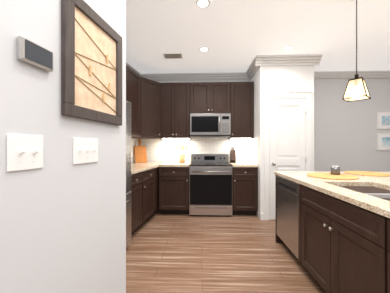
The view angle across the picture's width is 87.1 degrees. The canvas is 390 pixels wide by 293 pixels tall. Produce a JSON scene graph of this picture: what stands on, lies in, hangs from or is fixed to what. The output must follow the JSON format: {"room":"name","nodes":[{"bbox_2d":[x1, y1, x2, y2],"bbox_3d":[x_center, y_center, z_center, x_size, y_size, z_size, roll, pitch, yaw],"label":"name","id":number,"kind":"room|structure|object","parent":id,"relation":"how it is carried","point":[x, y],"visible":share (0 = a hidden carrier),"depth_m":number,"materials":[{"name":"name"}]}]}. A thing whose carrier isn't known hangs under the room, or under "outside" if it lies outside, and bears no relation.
{"room":"kitchen","nodes":[
{"label":"kitchen","id":0,"kind":"room"},
{"bbox_2d":[0,0,125,292],"bbox_3d":[-0.806,-0.130,-0.150,0.160,2.740,3.000,0,0,11],"label":"wall","id":1,"kind":"structure","parent":0,"point":[62,223],"depth_m":0.79,"materials":[{"name":"paint"}]},
{"bbox_2d":[7,134,42,171],"bbox_3d":[-0.553,0.020,0.680,0.035,0.116,0.118,0,0,2],"label":"switch plate","id":2,"kind":"object","parent":1,"relation":"attached to","point":[24,152],"visible":1,"depth_m":0.67,"materials":[{"name":"white plastic"}]},
{"bbox_2d":[17,36,52,71],"bbox_3d":[-0.546,-0.315,0.707,0.021,0.076,0.118,0,0,11],"label":"thermostat","id":3,"kind":"object","parent":1,"relation":"attached to","point":[33,53],"visible":0.98,"depth_m":0.69,"materials":[{"name":"grey plastic"}]},
{"bbox_2d":[73,138,97,164],"bbox_3d":[-0.497,0.020,0.954,0.022,0.116,0.159,0,0,11],"label":"switch plate","id":4,"kind":"object","parent":1,"relation":"attached to","point":[85,150],"visible":1,"depth_m":0.94,"materials":[{"name":"white plastic"}]},
{"bbox_2d":[61,0,121,125],"bbox_3d":[-0.484,-0.388,1.020,0.022,0.525,0.419,0,0,11],"label":"frame","id":5,"kind":"object","parent":1,"relation":"attached to","point":[91,64],"visible":1,"depth_m":0.96,"materials":[{"name":"brown wood"}]},
{"bbox_2d":[126,66,129,101],"bbox_3d":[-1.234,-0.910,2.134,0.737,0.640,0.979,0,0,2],"label":"upper cabinet","id":6,"kind":"object","parent":0,"relation":"attached to","point":[127,68],"depth_m":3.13,"materials":[{"name":"brown wood"}]},
{"bbox_2d":[130,69,141,137],"bbox_3d":[-1.158,-0.695,3.382,0.405,1.070,0.549,0,0,2],"label":"upper cabinet","id":7,"kind":"object","parent":0,"relation":"attached to","point":[135,80],"depth_m":3.45,"materials":[{"name":"brown wood"}]},
{"bbox_2d":[142,77,161,137],"bbox_3d":[-0.815,-0.695,3.774,0.285,1.060,0.364,0,0,2],"label":"upper cabinet","id":8,"kind":"object","parent":0,"relation":"attached to","point":[159,110],"depth_m":3.79,"materials":[{"name":"brown wood"}]},
{"bbox_2d":[126,207,325,292],"bbox_3d":[1.026,1.265,0.745,10.000,0.050,7.560,0,0,2],"label":"floor","id":9,"kind":"structure","parent":0,"point":[170,253],"depth_m":2.27,"materials":[{"name":"brown wood"}]},
{"bbox_2d":[126,101,130,247],"bbox_3d":[-1.165,0.350,2.124,0.761,1.780,0.893,0,0,10],"label":"fridge","id":10,"kind":"object","parent":9,"relation":"on","point":[128,173],"visible":0.15,"depth_m":2.43,"materials":[{"name":"silver metal"}]},
{"bbox_2d":[130,174,141,234],"bbox_3d":[-1.112,0.802,2.829,0.675,0.876,0.536,0,0,2],"label":"base cabinet","id":11,"kind":"object","parent":9,"relation":"on","point":[136,183],"depth_m":2.83,"materials":[{"name":"black wood"}]},
{"bbox_2d":[142,170,157,224],"bbox_3d":[-1.027,0.802,3.315,0.684,0.876,0.604,0,0,2],"label":"base cabinet","id":12,"kind":"object","parent":9,"relation":"on","point":[149,182],"depth_m":3.28,"materials":[{"name":"black wood"}]},
{"bbox_2d":[158,166,188,214],"bbox_3d":[-0.367,0.802,3.954,0.545,0.876,0.618,0,0,2],"label":"base cabinet","id":13,"kind":"object","parent":9,"relation":"on","point":[163,187],"depth_m":3.65,"materials":[{"name":"black wood"}]},
{"bbox_2d":[131,162,161,177],"bbox_3d":[-1.030,0.344,3.410,0.801,0.040,1.711,0,0,2],"label":"countertop","id":14,"kind":"structure","parent":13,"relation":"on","point":[137,169],"depth_m":3.26,"materials":[{"name":"beige stone"}]},
{"bbox_2d":[134,139,146,162],"bbox_3d":[-1.101,0.085,4.129,0.101,0.478,0.270,0,0,44],"label":"cutting board","id":15,"kind":"object","parent":14,"relation":"on","point":[140,153],"visible":1,"depth_m":4.11,"materials":[{"name":"brown wood"}]},
{"bbox_2d":[162,162,189,165],"bbox_3d":[-0.367,0.344,3.950,0.545,0.040,0.629,0,0,2],"label":"countertop","id":16,"kind":"structure","parent":13,"relation":"on","point":[163,163],"depth_m":3.70,"materials":[{"name":"beige stone"}]},
{"bbox_2d":[177,144,187,162],"bbox_3d":[-0.255,0.131,4.111,0.226,0.385,0.116,0,0,2],"label":"utensil crock","id":17,"kind":"object","parent":16,"relation":"on","point":[182,158],"visible":1,"depth_m":4.09,"materials":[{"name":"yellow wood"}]},
{"bbox_2d":[189,154,232,215],"bbox_3d":[0.288,0.695,3.888,0.762,1.090,0.705,0,0,2],"label":"range","id":18,"kind":"object","parent":9,"relation":"on","point":[210,184],"visible":1,"depth_m":3.59,"materials":[{"name":"silver metal"}]},
{"bbox_2d":[228,162,257,214],"bbox_3d":[0.895,0.802,3.911,0.441,0.876,0.618,0,0,2],"label":"base cabinet","id":19,"kind":"object","parent":9,"relation":"on","point":[244,178],"depth_m":3.61,"materials":[{"name":"black wood"}]},
{"bbox_2d":[230,162,253,165],"bbox_3d":[0.895,0.344,3.906,0.441,0.040,0.629,0,0,2],"label":"countertop","id":20,"kind":"structure","parent":19,"relation":"on","point":[237,163],"depth_m":3.70,"materials":[{"name":"beige stone"}]},
{"bbox_2d":[230,146,235,162],"bbox_3d":[0.755,0.160,4.091,0.110,0.327,0.198,0,0,2],"label":"bottle","id":21,"kind":"object","parent":20,"relation":"on","point":[232,155],"visible":1,"depth_m":4.05,"materials":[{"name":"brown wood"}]},
{"bbox_2d":[250,65,313,218],"bbox_3d":[1.562,-0.130,3.828,0.890,2.740,0.758,0,0,2],"label":"wall box","id":22,"kind":"object","parent":9,"relation":"on","point":[283,78],"visible":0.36,"depth_m":3.46,"materials":[{"name":"white paint"}]},
{"bbox_2d":[270,98,305,219],"bbox_3d":[1.556,0.211,3.410,0.600,2.034,0.076,0,0,2],"label":"pantry door","id":23,"kind":"structure","parent":22,"relation":"attached to","point":[287,134],"depth_m":3.44,"materials":[{"name":"white wood"}]},
{"bbox_2d":[263,91,312,219],"bbox_3d":[1.554,0.158,3.433,0.803,2.164,0.030,0,0,2],"label":"door frame","id":24,"kind":"structure","parent":22,"relation":"attached to","point":[268,95],"depth_m":3.44,"materials":[{"name":"white wood"}]},
{"bbox_2d":[275,175,297,258],"bbox_3d":[1.345,0.802,2.315,0.620,0.876,0.680,0,0,2],"label":"dishwasher","id":25,"kind":"object","parent":9,"relation":"on","point":[286,191],"depth_m":2.32,"materials":[{"name":"silver metal"}]},
{"bbox_2d":[298,183,389,292],"bbox_3d":[1.318,0.802,1.539,0.620,0.876,0.968,0,0,2],"label":"base cabinet","id":26,"kind":"object","parent":9,"relation":"on","point":[333,235],"depth_m":1.46,"materials":[{"name":"brown wood"}]},
{"bbox_2d":[274,171,389,214],"bbox_3d":[1.301,0.354,1.406,0.615,0.060,2.560,0,0,2],"label":"countertop","id":27,"kind":"structure","parent":26,"relation":"on","point":[370,199],"depth_m":1.59,"materials":[{"name":"beige stone"}]},
{"bbox_2d":[307,173,358,179],"bbox_3d":[1.477,0.319,2.221,0.470,0.010,0.470,0,0,2],"label":"placemat","id":28,"kind":"object","parent":27,"relation":"on","point":[335,177],"visible":0.96,"depth_m":2.16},
{"bbox_2d":[330,165,339,174],"bbox_3d":[1.580,0.262,2.307,0.094,0.104,0.094,0,0,2],"label":"candle jar","id":29,"kind":"object","parent":28,"relation":"on","point":[335,170],"visible":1,"depth_m":2.27,"materials":[{"name":"clear glass"}]},
{"bbox_2d":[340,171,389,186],"bbox_3d":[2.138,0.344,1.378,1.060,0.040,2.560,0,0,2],"label":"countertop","id":30,"kind":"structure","parent":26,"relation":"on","point":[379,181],"depth_m":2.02,"materials":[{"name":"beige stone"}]},
{"bbox_2d":[344,171,389,175],"bbox_3d":[2.034,0.319,2.432,0.430,0.010,0.430,0,0,2],"label":"placemat","id":31,"kind":"object","parent":30,"relation":"on","point":[366,173],"visible":1,"depth_m":2.40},
{"bbox_2d":[382,215,389,292],"bbox_3d":[1.286,0.802,0.604,0.620,0.876,0.902,0,0,2],"label":"base cabinet","id":32,"kind":"object","parent":9,"relation":"on","point":[385,218],"depth_m":1.07,"materials":[{"name":"brown wood"}]},
{"bbox_2d":[126,0,389,73],"bbox_3d":[1.026,-1.525,0.745,10.000,0.050,7.560,0,0,2],"label":"ceiling","id":33,"kind":"structure","parent":0,"point":[236,35],"depth_m":2.72,"materials":[{"name":"paint"}]},
{"bbox_2d":[163,53,181,58],"bbox_3d":[-0.364,-1.495,3.390,0.300,0.008,0.180,0,0,2],"label":"ceiling vent","id":34,"kind":"object","parent":33,"relation":"in","point":[172,55],"visible":1,"depth_m":3.36,"materials":[{"name":"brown metal"}]},
{"bbox_2d":[196,0,209,7],"bbox_3d":[0.083,-1.496,2.142,0.150,0.007,0.150,0,0,2],"label":"recessed light","id":35,"kind":"object","parent":33,"relation":"in","point":[202,3],"visible":1,"depth_m":2.14,"materials":[{"name":"white"}]},
{"bbox_2d":[199,47,208,51],"bbox_3d":[0.143,-1.496,3.154,0.150,0.007,0.150,0,0,2],"label":"recessed light","id":36,"kind":"object","parent":33,"relation":"in","point":[204,49],"visible":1,"depth_m":3.15,"materials":[{"name":"white"}]},
{"bbox_2d":[283,46,292,50],"bbox_3d":[1.417,-1.496,3.121,0.150,0.007,0.150,0,0,2],"label":"recessed light","id":37,"kind":"object","parent":33,"relation":"in","point":[286,48],"visible":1,"depth_m":3.12,"materials":[{"name":"white"}]},
{"bbox_2d":[342,0,370,101],"bbox_3d":[1.574,-0.980,1.997,0.191,1.040,0.191,0,0,-41],"label":"pendant light","id":38,"kind":"object","parent":33,"relation":"hanging from","point":[356,89],"visible":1,"depth_m":1.97,"materials":[{"name":"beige glass"}]},
{"bbox_2d":[156,78,389,171],"bbox_3d":[2.047,-0.130,4.253,8.200,2.740,0.120,0,0,2],"label":"wall","id":39,"kind":"structure","parent":0,"point":[345,135],"depth_m":4.16,"materials":[{"name":"paint"}]},
{"bbox_2d":[131,138,137,162],"bbox_3d":[-1.325,0.072,3.472,0.236,0.505,1.650,0,0,2],"label":"tile backsplash","id":40,"kind":"structure","parent":39,"relation":"attached to","point":[134,142],"depth_m":4.06,"materials":[{"name":"white tile"}]},
{"bbox_2d":[162,83,173,137],"bbox_3d":[-0.528,-0.695,4.103,0.292,1.070,0.345,0,0,2],"label":"upper cabinet","id":41,"kind":"object","parent":39,"relation":"attached to","point":[167,88],"depth_m":3.94,"materials":[{"name":"brown wood"}]},
{"bbox_2d":[174,82,189,137],"bbox_3d":[-0.236,-0.695,4.093,0.292,1.070,0.345,0,0,2],"label":"upper cabinet","id":42,"kind":"object","parent":39,"relation":"attached to","point":[181,90],"depth_m":3.93,"materials":[{"name":"brown wood"}]},
{"bbox_2d":[141,138,249,161],"bbox_3d":[-0.073,0.072,4.260,2.403,0.505,0.009,0,0,2],"label":"tile backsplash","id":43,"kind":"structure","parent":39,"relation":"attached to","point":[161,150],"depth_m":4.26,"materials":[{"name":"white tile"}]},
{"bbox_2d":[190,82,209,113],"bbox_3d":[0.103,-0.925,4.081,0.383,0.610,0.345,0,0,2],"label":"upper cabinet","id":44,"kind":"object","parent":39,"relation":"attached to","point":[199,91],"depth_m":3.92,"materials":[{"name":"brown wood"}]},
{"bbox_2d":[190,113,230,137],"bbox_3d":[0.293,-0.401,4.020,0.758,0.431,0.454,0,0,2],"label":"microwave","id":45,"kind":"object","parent":44,"relation":"attached to","point":[210,125],"visible":1,"depth_m":3.83,"materials":[{"name":"silver metal"}]},
{"bbox_2d":[210,82,229,113],"bbox_3d":[0.486,-0.925,4.068,0.383,0.610,0.345,0,0,2],"label":"upper cabinet","id":46,"kind":"object","parent":39,"relation":"attached to","point":[219,91],"depth_m":3.90,"materials":[{"name":"brown wood"}]},
{"bbox_2d":[228,82,253,137],"bbox_3d":[0.900,-0.695,4.054,0.441,1.070,0.345,0,0,2],"label":"upper cabinet","id":47,"kind":"object","parent":39,"relation":"attached to","point":[241,93],"depth_m":3.89,"materials":[{"name":"brown wood"}]},
{"bbox_2d":[140,54,389,80],"bbox_3d":[2.205,-1.430,3.756,7.050,0.140,0.860,0,0,2],"label":"crown molding","id":48,"kind":"structure","parent":39,"relation":"attached to","point":[258,61],"depth_m":4.09,"materials":[{"name":"white wood"}]},
{"bbox_2d":[377,112,389,128],"bbox_3d":[3.893,-0.520,4.117,0.460,0.340,0.022,0,0,2],"label":"picture","id":49,"kind":"object","parent":39,"relation":"attached to","point":[383,120],"visible":1,"depth_m":4.11,"materials":[{"name":"white"}]},
{"bbox_2d":[377,134,389,149],"bbox_3d":[3.893,-0.090,4.117,0.460,0.340,0.022,0,0,2],"label":"picture","id":50,"kind":"object","parent":39,"relation":"attached to","point":[383,141],"visible":1,"depth_m":4.11,"materials":[{"name":"white"}]},
{"bbox_3d":[-1.549,-0.130,2.586,0.674,2.740,3.929,0,0,2],"label":"wall","id":51,"kind":"structure","parent":0,"visible":0},
{"bbox_2d":[126,62,140,75],"bbox_3d":[-1.457,-1.440,2.494,0.085,0.120,3.800,0,0,10],"label":"crown molding","id":52,"kind":"structure","parent":51,"relation":"attached to","point":[133,69],"depth_m":3.90,"materials":[{"name":"white wood"}]}
]}

